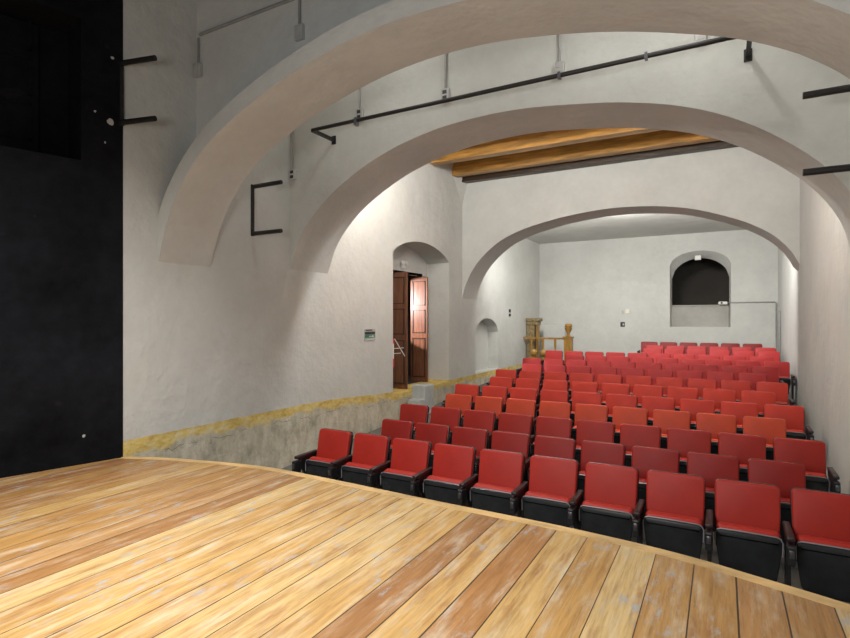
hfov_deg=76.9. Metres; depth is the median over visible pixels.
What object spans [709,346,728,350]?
seat
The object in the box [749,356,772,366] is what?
seat
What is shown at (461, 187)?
wall
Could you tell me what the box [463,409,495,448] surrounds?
seat
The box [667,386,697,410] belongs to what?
seat
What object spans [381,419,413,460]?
seat
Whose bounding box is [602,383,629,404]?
seat
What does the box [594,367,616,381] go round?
seat
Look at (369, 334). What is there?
exit sign
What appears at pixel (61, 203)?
wall
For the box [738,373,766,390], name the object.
seat
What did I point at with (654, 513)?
seat cushion
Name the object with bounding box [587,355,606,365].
seat
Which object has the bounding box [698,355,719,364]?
seat
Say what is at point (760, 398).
seat
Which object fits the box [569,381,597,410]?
seat
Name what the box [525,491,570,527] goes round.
seat cushion
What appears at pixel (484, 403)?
backrest cushion
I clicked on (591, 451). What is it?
backrest cushion
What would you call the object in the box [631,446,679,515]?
seat
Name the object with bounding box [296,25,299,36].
socket
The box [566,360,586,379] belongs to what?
seat
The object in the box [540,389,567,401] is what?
backrest cushion
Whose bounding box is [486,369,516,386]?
seat
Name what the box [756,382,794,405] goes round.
seat
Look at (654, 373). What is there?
seat
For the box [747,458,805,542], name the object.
seat
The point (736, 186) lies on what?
wall
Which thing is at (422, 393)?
step block
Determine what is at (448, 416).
backrest cushion
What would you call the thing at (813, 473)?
seat cushion
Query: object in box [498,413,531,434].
backrest cushion
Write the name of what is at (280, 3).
conduit pipe
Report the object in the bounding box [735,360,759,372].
seat
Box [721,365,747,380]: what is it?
seat
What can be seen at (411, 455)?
backrest cushion
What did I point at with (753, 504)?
backrest cushion
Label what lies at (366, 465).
seat cushion
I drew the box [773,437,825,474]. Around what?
backrest cushion
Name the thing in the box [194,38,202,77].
junction box
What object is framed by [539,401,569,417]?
backrest cushion
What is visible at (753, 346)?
seat
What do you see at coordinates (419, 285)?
door
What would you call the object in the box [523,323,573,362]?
balustrade
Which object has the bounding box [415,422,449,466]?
seat
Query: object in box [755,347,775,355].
seat
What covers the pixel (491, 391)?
backrest cushion
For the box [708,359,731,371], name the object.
seat
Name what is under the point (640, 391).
seat
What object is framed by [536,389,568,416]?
seat
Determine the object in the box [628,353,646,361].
seat
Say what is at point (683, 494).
backrest cushion
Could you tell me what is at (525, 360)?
backrest cushion
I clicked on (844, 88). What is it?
wall bracket
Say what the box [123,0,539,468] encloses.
wall
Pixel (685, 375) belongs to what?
seat
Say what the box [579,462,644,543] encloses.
seat
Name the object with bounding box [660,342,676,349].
seat
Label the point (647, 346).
seat
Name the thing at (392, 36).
arch
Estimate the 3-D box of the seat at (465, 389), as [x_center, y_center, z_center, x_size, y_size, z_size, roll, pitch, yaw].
[0.676,1.634,9.613,0.590,0.878,0.516,0,0,29]
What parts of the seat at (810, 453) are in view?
armrest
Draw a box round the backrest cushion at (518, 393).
[510,387,536,400]
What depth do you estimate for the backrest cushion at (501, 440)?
6.39 m
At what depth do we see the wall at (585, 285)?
17.41 m
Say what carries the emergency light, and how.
attached to the wall at (245, 357)
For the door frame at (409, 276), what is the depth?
14.18 m
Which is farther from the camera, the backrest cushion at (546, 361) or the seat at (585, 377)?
the backrest cushion at (546, 361)
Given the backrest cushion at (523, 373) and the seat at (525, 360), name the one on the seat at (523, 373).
the backrest cushion at (523, 373)
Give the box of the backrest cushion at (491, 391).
[482,386,506,402]
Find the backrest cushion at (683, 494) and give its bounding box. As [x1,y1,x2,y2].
[646,470,704,526]
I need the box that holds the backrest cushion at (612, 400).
[606,394,636,413]
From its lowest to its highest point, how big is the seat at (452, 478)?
0.888 m
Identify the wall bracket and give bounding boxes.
[119,55,156,125]
[251,180,282,235]
[802,84,849,175]
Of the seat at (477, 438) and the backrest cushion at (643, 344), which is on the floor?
the seat at (477, 438)
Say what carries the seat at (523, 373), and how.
on the floor
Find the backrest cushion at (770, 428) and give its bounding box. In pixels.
[743,416,785,443]
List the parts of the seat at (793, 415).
armrest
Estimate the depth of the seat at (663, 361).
12.49 m
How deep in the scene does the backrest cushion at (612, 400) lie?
8.45 m
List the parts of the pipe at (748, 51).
mounting plate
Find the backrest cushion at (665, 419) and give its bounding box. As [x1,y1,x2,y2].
[653,409,689,433]
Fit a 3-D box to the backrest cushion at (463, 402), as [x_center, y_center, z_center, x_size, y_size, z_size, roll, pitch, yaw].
[0.541,1.491,8.845,0.464,0.481,0.156,0,0,29]
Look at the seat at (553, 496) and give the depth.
5.06 m
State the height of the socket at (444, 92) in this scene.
0.114 m
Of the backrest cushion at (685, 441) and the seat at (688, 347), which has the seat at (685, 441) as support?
the backrest cushion at (685, 441)
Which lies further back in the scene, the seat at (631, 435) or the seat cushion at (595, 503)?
the seat at (631, 435)
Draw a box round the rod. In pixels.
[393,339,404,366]
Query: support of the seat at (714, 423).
on the floor
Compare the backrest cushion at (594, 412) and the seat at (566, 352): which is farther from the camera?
the seat at (566, 352)
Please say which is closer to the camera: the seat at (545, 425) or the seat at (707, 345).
the seat at (545, 425)
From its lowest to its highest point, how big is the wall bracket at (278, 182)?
0.710 m
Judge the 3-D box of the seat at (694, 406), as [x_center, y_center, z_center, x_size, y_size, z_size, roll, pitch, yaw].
[3.982,1.634,7.778,0.531,0.878,0.516,0,0,29]
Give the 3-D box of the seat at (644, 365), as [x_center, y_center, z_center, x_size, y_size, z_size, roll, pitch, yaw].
[4.893,1.396,11.607,0.531,0.876,0.516,0,0,29]
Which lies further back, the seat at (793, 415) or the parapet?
the parapet
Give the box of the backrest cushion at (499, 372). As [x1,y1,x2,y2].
[495,369,516,382]
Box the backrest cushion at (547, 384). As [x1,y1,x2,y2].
[543,380,567,390]
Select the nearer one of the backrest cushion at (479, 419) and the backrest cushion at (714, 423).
the backrest cushion at (714, 423)
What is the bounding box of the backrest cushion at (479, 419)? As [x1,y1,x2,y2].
[463,409,494,432]
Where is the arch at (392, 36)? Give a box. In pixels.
[158,0,849,266]
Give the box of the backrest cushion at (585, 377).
[570,373,593,387]
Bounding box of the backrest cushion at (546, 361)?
[544,359,562,371]
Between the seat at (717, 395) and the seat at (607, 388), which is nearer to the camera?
the seat at (717, 395)
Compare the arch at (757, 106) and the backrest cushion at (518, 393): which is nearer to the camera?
the arch at (757, 106)
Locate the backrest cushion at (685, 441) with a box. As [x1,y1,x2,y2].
[667,428,710,457]
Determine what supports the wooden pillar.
on the floor
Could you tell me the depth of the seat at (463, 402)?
8.81 m
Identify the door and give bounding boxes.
[393,270,427,388]
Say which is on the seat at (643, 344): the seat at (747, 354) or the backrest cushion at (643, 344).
the backrest cushion at (643, 344)
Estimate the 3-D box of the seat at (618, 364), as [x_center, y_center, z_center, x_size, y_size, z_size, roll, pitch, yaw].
[4.424,1.396,11.867,0.531,0.876,0.516,0,0,29]
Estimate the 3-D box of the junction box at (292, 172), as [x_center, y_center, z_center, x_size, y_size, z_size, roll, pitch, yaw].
[-1.981,-3.115,8.010,0.110,2.070,0.056,0,0,29]
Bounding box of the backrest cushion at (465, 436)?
[452,427,486,455]
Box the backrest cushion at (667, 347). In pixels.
[666,345,684,349]
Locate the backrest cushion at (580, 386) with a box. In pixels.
[571,381,597,398]
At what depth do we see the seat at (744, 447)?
6.00 m
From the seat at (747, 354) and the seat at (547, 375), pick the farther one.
the seat at (747, 354)
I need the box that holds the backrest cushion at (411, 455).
[390,438,429,472]
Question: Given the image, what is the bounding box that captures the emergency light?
[400,261,407,267]
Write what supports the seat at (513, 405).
on the floor
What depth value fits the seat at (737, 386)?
9.41 m
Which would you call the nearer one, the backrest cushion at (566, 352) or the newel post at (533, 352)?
the backrest cushion at (566, 352)
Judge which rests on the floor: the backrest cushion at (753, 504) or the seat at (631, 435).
the seat at (631, 435)
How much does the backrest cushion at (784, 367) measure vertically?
0.480 m
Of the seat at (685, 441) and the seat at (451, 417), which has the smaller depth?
the seat at (685, 441)
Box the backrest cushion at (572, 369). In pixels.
[569,366,590,379]
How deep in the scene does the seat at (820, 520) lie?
4.03 m
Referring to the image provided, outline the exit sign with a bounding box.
[364,329,374,340]
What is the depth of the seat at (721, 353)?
13.79 m
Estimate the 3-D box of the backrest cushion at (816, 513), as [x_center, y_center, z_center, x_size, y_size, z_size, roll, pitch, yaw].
[3.107,1.592,4.127,0.464,0.488,0.156,0,0,29]
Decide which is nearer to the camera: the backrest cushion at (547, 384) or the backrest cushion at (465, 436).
the backrest cushion at (465, 436)
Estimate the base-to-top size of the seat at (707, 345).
0.881 m
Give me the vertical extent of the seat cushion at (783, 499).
0.378 m
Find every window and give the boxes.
[0,14,37,151]
[672,258,728,304]
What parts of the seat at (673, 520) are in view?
armrest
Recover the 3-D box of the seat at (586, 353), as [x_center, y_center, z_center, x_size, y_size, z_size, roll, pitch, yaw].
[4.416,1.304,13.999,0.531,0.875,0.516,0,0,29]
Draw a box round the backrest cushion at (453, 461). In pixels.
[432,443,474,479]
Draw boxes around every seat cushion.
[309,456,337,479]
[345,462,376,487]
[384,468,419,496]
[427,475,465,506]
[473,483,514,515]
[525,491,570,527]
[582,500,633,513]
[645,510,702,525]
[706,487,713,491]
[716,522,780,537]
[781,497,789,502]
[786,429,804,432]
[795,534,849,548]
[806,471,826,477]
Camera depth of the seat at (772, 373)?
10.67 m
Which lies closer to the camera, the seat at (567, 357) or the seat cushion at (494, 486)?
the seat cushion at (494, 486)
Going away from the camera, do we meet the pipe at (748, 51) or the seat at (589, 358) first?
the pipe at (748, 51)
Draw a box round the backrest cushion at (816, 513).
[791,489,849,543]
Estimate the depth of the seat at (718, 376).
10.33 m
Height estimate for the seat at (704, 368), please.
0.876 m
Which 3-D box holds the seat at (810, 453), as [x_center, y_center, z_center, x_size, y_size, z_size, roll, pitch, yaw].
[3.984,1.742,5.614,0.531,0.878,0.516,0,0,29]
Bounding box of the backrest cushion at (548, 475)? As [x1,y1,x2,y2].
[529,455,577,497]
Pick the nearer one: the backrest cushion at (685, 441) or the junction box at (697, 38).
the junction box at (697, 38)
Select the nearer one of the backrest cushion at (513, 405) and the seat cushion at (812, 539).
the seat cushion at (812, 539)
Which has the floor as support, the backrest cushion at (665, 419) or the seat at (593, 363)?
the seat at (593, 363)
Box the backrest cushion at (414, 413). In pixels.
[399,404,427,426]
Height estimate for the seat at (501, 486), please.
0.888 m
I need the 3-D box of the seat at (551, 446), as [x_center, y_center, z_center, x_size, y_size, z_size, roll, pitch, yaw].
[1.432,1.798,6.002,0.531,0.864,0.516,0,0,29]
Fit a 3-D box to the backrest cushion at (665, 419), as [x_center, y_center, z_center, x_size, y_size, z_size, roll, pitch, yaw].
[3.353,1.491,7.284,0.464,0.481,0.156,0,0,29]
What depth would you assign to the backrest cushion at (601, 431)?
6.80 m
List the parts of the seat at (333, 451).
armrest, armrest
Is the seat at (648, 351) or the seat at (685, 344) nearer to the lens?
the seat at (648, 351)
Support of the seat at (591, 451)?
on the floor
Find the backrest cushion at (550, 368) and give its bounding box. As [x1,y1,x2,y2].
[545,365,565,371]
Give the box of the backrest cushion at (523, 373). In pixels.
[519,370,540,380]
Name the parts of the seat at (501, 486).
armrest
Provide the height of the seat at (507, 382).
0.877 m
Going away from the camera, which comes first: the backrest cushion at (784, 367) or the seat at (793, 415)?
the seat at (793, 415)
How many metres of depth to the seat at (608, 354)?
13.91 m
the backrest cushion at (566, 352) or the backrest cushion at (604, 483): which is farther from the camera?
the backrest cushion at (566, 352)
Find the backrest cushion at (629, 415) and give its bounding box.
[612,406,647,429]
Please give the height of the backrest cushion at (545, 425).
0.482 m
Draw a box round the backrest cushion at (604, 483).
[584,462,637,509]
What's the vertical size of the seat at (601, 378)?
0.876 m
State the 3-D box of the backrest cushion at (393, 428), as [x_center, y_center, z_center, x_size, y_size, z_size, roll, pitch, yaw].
[-0.394,1.603,7.191,0.464,0.474,0.156,0,0,29]
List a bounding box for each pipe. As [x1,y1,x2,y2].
[199,0,293,35]
[311,37,751,144]
[728,301,776,350]
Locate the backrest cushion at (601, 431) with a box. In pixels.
[576,420,614,445]
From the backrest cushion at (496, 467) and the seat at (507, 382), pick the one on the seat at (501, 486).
the backrest cushion at (496, 467)
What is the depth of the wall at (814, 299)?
7.54 m
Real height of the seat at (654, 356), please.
0.875 m
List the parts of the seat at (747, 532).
armrest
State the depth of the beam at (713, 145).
11.59 m
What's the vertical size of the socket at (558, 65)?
0.114 m
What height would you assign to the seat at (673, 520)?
0.888 m
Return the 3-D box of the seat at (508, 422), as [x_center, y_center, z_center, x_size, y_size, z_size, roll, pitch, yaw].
[1.173,1.742,7.176,0.531,0.878,0.516,0,0,29]
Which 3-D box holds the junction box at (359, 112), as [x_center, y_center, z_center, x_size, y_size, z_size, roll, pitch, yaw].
[-0.906,-3.450,7.413,0.110,1.400,0.056,0,0,29]
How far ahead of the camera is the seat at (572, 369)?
11.63 m
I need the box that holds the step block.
[408,383,433,413]
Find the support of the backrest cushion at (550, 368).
on the seat at (550, 368)
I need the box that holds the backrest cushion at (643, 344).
[641,342,656,351]
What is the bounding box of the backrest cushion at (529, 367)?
[522,364,541,371]
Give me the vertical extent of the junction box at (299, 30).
1.430 m
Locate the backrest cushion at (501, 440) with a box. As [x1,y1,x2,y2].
[491,431,529,458]
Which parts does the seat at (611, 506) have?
armrest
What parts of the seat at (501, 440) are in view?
armrest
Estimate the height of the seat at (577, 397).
0.878 m
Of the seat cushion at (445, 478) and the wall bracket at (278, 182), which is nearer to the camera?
the seat cushion at (445, 478)
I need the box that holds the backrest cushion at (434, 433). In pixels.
[415,423,448,449]
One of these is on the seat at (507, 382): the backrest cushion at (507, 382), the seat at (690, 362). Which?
the backrest cushion at (507, 382)
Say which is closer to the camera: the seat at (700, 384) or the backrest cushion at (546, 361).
the seat at (700, 384)
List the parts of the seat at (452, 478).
armrest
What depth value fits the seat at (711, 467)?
5.34 m
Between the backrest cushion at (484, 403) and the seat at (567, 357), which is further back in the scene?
the seat at (567, 357)
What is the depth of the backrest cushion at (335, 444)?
6.45 m
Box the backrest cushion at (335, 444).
[316,428,350,459]
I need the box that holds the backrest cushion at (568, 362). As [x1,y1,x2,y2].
[566,360,585,372]
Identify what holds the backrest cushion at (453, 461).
on the seat at (452, 478)
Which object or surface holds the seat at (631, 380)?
on the floor
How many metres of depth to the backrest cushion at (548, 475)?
5.15 m
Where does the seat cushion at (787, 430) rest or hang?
on the seat at (793, 415)
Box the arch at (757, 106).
[290,32,849,273]
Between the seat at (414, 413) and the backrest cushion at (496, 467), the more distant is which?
the seat at (414, 413)
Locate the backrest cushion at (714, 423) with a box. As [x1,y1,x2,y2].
[696,413,735,438]
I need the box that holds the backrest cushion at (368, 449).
[352,433,388,465]
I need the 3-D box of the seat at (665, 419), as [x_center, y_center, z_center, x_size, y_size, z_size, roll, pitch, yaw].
[3.304,1.689,7.136,0.531,0.877,0.516,0,0,29]
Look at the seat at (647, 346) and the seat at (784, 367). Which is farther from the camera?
the seat at (647, 346)
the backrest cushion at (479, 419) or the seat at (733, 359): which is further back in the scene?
the seat at (733, 359)
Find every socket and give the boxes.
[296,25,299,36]
[442,90,446,98]
[556,63,560,72]
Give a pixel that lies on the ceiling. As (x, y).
(629, 225)
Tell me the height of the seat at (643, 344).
0.881 m
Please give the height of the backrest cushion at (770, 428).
0.481 m
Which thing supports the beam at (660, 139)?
attached to the wall at (814, 299)
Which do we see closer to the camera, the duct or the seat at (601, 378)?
the seat at (601, 378)
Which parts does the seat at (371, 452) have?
armrest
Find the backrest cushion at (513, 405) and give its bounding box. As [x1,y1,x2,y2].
[506,398,535,417]
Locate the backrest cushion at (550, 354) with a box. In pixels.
[545,350,562,358]
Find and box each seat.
[292,428,352,480]
[341,433,390,489]
[380,437,432,498]
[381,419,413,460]
[399,404,428,438]
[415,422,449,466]
[423,443,478,507]
[430,406,461,443]
[442,384,479,409]
[445,393,472,426]
[452,426,488,475]
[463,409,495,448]
[470,449,528,517]
[474,396,503,430]
[479,376,513,398]
[482,385,507,412]
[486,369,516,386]
[491,430,530,490]
[498,412,534,456]
[505,387,538,412]
[506,398,536,436]
[515,378,539,405]
[516,358,542,374]
[517,364,543,383]
[519,370,542,389]
[521,455,583,529]
[528,435,579,479]
[530,416,572,455]
[534,401,573,433]
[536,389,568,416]
[539,379,570,403]
[540,371,568,392]
[542,350,562,371]
[542,359,563,375]
[542,365,567,383]
[564,351,582,364]
[565,355,583,365]
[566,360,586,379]
[568,366,590,388]
[568,373,593,394]
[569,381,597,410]
[571,391,601,420]
[572,403,608,439]
[575,419,614,470]
[578,440,625,500]
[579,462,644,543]
[585,352,603,360]
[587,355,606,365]
[589,360,610,373]
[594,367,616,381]
[597,374,622,393]
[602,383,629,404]
[606,352,624,360]
[606,394,637,421]
[609,356,629,366]
[612,406,647,443]
[614,361,635,374]
[620,368,643,383]
[620,423,661,466]
[626,375,651,394]
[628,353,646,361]
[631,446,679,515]
[632,357,652,367]
[633,384,662,407]
[637,342,657,352]
[639,362,661,375]
[642,396,674,425]
[642,469,712,561]
[643,348,661,356]
[646,345,663,353]
[648,369,672,385]
[650,353,670,362]
[653,409,690,448]
[656,358,677,368]
[656,377,683,396]
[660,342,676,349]
[664,349,683,357]
[665,363,688,377]
[666,345,684,353]
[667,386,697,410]
[667,427,711,473]
[673,354,694,363]
[676,370,702,386]
[680,342,696,353]
[680,398,714,429]
[681,359,703,370]
[686,349,705,358]
[687,346,705,349]
[687,378,715,399]
[687,451,739,531]
[693,364,717,378]
[696,412,736,453]
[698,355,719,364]
[700,343,717,354]
[703,388,735,413]
[706,371,733,388]
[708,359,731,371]
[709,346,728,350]
[709,350,729,359]
[714,478,795,585]
[718,432,765,480]
[720,401,757,433]
[721,343,739,355]
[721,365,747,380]
[721,380,750,401]
[723,355,745,365]
[731,347,751,355]
[733,350,753,360]
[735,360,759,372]
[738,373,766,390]
[740,390,774,416]
[742,416,785,459]
[743,344,761,355]
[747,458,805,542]
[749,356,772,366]
[751,366,783,382]
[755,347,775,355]
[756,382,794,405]
[757,351,779,361]
[763,361,795,399]
[763,404,813,439]
[773,437,840,492]
[790,488,849,602]
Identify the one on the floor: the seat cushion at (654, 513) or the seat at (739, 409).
the seat at (739, 409)
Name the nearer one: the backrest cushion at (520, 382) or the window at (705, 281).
the backrest cushion at (520, 382)
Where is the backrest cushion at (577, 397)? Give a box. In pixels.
[572,391,601,410]
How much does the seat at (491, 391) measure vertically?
0.878 m
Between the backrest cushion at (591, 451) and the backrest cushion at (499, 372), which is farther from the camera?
the backrest cushion at (499, 372)
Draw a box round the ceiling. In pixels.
[526,213,745,243]
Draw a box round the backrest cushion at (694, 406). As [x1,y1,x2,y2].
[680,399,714,420]
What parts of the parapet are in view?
sill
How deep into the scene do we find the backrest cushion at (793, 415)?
7.37 m
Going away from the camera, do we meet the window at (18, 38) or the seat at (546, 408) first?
the window at (18, 38)
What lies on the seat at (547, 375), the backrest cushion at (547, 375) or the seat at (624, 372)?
the backrest cushion at (547, 375)
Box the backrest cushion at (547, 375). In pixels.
[544,372,566,380]
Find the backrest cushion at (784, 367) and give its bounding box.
[764,361,789,376]
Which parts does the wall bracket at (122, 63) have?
arm, arm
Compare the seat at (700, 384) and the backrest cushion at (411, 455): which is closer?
the backrest cushion at (411, 455)
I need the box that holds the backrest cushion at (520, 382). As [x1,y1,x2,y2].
[515,378,539,393]
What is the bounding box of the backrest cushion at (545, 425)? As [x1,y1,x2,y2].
[536,416,571,437]
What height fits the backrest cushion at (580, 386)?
0.482 m
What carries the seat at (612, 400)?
on the floor
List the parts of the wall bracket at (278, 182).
arm, arm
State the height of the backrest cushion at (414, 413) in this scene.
0.482 m
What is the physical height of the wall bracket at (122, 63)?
0.700 m
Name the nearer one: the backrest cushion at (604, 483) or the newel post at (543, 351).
the backrest cushion at (604, 483)
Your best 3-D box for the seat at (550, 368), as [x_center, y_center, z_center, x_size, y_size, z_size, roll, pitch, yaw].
[2.841,1.462,11.751,0.531,0.876,0.516,0,0,29]
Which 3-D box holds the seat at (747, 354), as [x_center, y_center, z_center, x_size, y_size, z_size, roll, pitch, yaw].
[8.018,1.243,13.395,0.531,0.881,0.516,0,0,29]
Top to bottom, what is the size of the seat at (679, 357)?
0.875 m
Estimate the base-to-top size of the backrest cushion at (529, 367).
0.481 m
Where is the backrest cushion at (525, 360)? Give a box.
[522,358,540,363]
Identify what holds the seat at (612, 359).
on the floor
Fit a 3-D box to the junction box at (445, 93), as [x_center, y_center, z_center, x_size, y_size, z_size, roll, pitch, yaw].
[0.257,-3.450,6.768,0.110,1.400,0.056,0,0,29]
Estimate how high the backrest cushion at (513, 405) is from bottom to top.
0.481 m
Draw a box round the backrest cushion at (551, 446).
[534,435,574,458]
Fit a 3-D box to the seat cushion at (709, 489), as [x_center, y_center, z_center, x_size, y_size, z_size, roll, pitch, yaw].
[2.818,1.848,5.247,0.444,0.378,0.128,0,0,29]
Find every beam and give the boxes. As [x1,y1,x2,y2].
[429,128,659,165]
[452,130,717,177]
[462,140,738,182]
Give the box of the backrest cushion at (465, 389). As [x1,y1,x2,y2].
[455,384,478,401]
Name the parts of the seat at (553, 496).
armrest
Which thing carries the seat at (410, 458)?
on the floor
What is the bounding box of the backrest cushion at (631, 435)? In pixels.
[620,424,660,451]
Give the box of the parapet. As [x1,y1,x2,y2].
[672,305,728,326]
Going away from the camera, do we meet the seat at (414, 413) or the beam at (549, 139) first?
the seat at (414, 413)
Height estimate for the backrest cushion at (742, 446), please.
0.482 m
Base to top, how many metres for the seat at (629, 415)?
0.877 m
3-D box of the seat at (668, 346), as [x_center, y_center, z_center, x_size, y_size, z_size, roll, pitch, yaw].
[6.987,1.188,14.893,0.531,0.877,0.516,0,0,29]
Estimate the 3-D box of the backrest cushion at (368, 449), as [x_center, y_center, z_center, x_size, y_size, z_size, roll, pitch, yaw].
[-0.642,1.592,6.208,0.464,0.488,0.156,0,0,29]
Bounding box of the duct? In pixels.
[778,311,780,361]
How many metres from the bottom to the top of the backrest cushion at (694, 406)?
0.482 m
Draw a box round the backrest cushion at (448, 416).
[430,407,459,430]
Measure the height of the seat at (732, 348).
0.877 m
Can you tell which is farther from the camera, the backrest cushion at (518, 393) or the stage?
the backrest cushion at (518, 393)
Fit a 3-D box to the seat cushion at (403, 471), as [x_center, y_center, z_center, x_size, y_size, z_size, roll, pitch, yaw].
[-0.242,1.845,5.824,0.444,0.388,0.128,0,0,29]
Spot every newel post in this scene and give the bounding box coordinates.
[530,349,536,357]
[540,349,545,359]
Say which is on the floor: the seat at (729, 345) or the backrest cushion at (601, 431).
the seat at (729, 345)
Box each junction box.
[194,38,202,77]
[289,131,296,180]
[294,0,304,41]
[356,88,363,117]
[441,54,449,98]
[554,35,564,73]
[694,34,706,42]
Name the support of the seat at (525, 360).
on the floor
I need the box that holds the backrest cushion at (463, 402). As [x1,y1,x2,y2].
[445,394,471,414]
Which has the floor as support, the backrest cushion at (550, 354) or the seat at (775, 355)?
the seat at (775, 355)
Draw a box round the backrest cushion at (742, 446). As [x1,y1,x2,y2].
[718,432,765,464]
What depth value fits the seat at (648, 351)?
14.60 m
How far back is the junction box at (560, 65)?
6.05 m
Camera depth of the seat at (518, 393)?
9.21 m
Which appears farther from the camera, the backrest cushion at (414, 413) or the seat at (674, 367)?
the seat at (674, 367)
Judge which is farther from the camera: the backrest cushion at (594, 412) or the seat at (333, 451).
the backrest cushion at (594, 412)
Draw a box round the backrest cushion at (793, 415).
[764,404,803,430]
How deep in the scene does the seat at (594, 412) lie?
7.79 m
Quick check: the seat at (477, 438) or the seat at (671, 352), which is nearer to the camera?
the seat at (477, 438)
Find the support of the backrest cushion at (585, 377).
on the seat at (585, 377)
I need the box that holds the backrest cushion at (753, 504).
[715,479,779,532]
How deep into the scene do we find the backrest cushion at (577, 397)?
8.71 m
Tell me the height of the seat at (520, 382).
0.877 m
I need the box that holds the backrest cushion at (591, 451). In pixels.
[580,441,624,470]
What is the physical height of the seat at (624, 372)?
0.876 m
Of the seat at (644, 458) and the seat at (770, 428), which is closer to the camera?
the seat at (644, 458)
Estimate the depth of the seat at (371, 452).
6.11 m
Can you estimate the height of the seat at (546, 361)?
0.876 m
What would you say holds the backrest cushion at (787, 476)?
on the seat at (787, 476)
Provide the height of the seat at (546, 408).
0.877 m
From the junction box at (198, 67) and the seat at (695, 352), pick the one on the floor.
the seat at (695, 352)
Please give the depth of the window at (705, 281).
18.95 m
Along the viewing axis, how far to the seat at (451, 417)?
7.81 m
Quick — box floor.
[282,381,849,603]
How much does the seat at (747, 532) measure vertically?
0.888 m
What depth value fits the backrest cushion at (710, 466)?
5.36 m
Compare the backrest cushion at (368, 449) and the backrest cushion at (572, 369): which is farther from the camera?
the backrest cushion at (572, 369)
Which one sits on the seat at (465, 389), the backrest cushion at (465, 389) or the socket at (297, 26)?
the backrest cushion at (465, 389)
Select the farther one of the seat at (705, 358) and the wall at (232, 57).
the seat at (705, 358)
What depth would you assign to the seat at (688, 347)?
14.78 m
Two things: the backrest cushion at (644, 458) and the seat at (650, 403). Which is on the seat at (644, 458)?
the backrest cushion at (644, 458)
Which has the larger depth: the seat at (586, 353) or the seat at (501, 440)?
the seat at (586, 353)
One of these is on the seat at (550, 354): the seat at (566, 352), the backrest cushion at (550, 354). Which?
the backrest cushion at (550, 354)
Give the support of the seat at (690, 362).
on the floor
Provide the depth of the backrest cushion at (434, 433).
6.91 m
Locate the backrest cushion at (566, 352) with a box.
[565,351,582,355]
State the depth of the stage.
3.18 m
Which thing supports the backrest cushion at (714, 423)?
on the seat at (714, 423)
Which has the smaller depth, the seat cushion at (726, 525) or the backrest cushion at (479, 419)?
the seat cushion at (726, 525)
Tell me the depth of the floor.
5.03 m
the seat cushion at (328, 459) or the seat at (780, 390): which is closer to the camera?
the seat cushion at (328, 459)
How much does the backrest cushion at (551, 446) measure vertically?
0.474 m
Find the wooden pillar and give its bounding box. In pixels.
[526,318,542,357]
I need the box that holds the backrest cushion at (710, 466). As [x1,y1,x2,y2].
[687,452,738,487]
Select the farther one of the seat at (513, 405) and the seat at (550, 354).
the seat at (550, 354)
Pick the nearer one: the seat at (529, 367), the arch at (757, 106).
the arch at (757, 106)
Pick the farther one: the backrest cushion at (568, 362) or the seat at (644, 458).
the backrest cushion at (568, 362)
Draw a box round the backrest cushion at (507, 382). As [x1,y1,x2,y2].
[490,377,512,392]
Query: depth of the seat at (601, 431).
6.79 m
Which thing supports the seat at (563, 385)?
on the floor
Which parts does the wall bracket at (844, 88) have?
arm, arm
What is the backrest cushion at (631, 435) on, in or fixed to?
on the seat at (631, 435)
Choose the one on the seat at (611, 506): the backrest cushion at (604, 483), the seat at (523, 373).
the backrest cushion at (604, 483)
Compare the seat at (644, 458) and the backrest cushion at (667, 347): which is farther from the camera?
the backrest cushion at (667, 347)
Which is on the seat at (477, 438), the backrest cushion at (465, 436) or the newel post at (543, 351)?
the backrest cushion at (465, 436)
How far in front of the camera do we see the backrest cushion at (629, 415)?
7.54 m
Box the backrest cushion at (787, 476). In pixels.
[748,459,805,497]
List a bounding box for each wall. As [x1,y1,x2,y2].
[0,0,122,477]
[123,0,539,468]
[197,0,391,135]
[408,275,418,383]
[450,163,466,204]
[462,147,799,299]
[540,230,777,359]
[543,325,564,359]
[778,179,849,493]
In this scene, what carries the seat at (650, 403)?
on the floor
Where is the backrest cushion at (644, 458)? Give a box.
[631,446,678,478]
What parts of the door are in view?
panel moulding, panel moulding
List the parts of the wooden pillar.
post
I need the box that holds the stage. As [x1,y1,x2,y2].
[0,457,849,637]
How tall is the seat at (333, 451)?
0.888 m
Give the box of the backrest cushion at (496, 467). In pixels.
[478,449,523,488]
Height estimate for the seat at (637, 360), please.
0.874 m
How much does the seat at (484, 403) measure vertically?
0.877 m
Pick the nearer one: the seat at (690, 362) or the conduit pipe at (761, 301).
the seat at (690, 362)
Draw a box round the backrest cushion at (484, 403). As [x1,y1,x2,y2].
[474,396,502,416]
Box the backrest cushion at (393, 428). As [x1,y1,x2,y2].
[381,419,412,444]
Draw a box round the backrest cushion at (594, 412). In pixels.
[574,403,607,425]

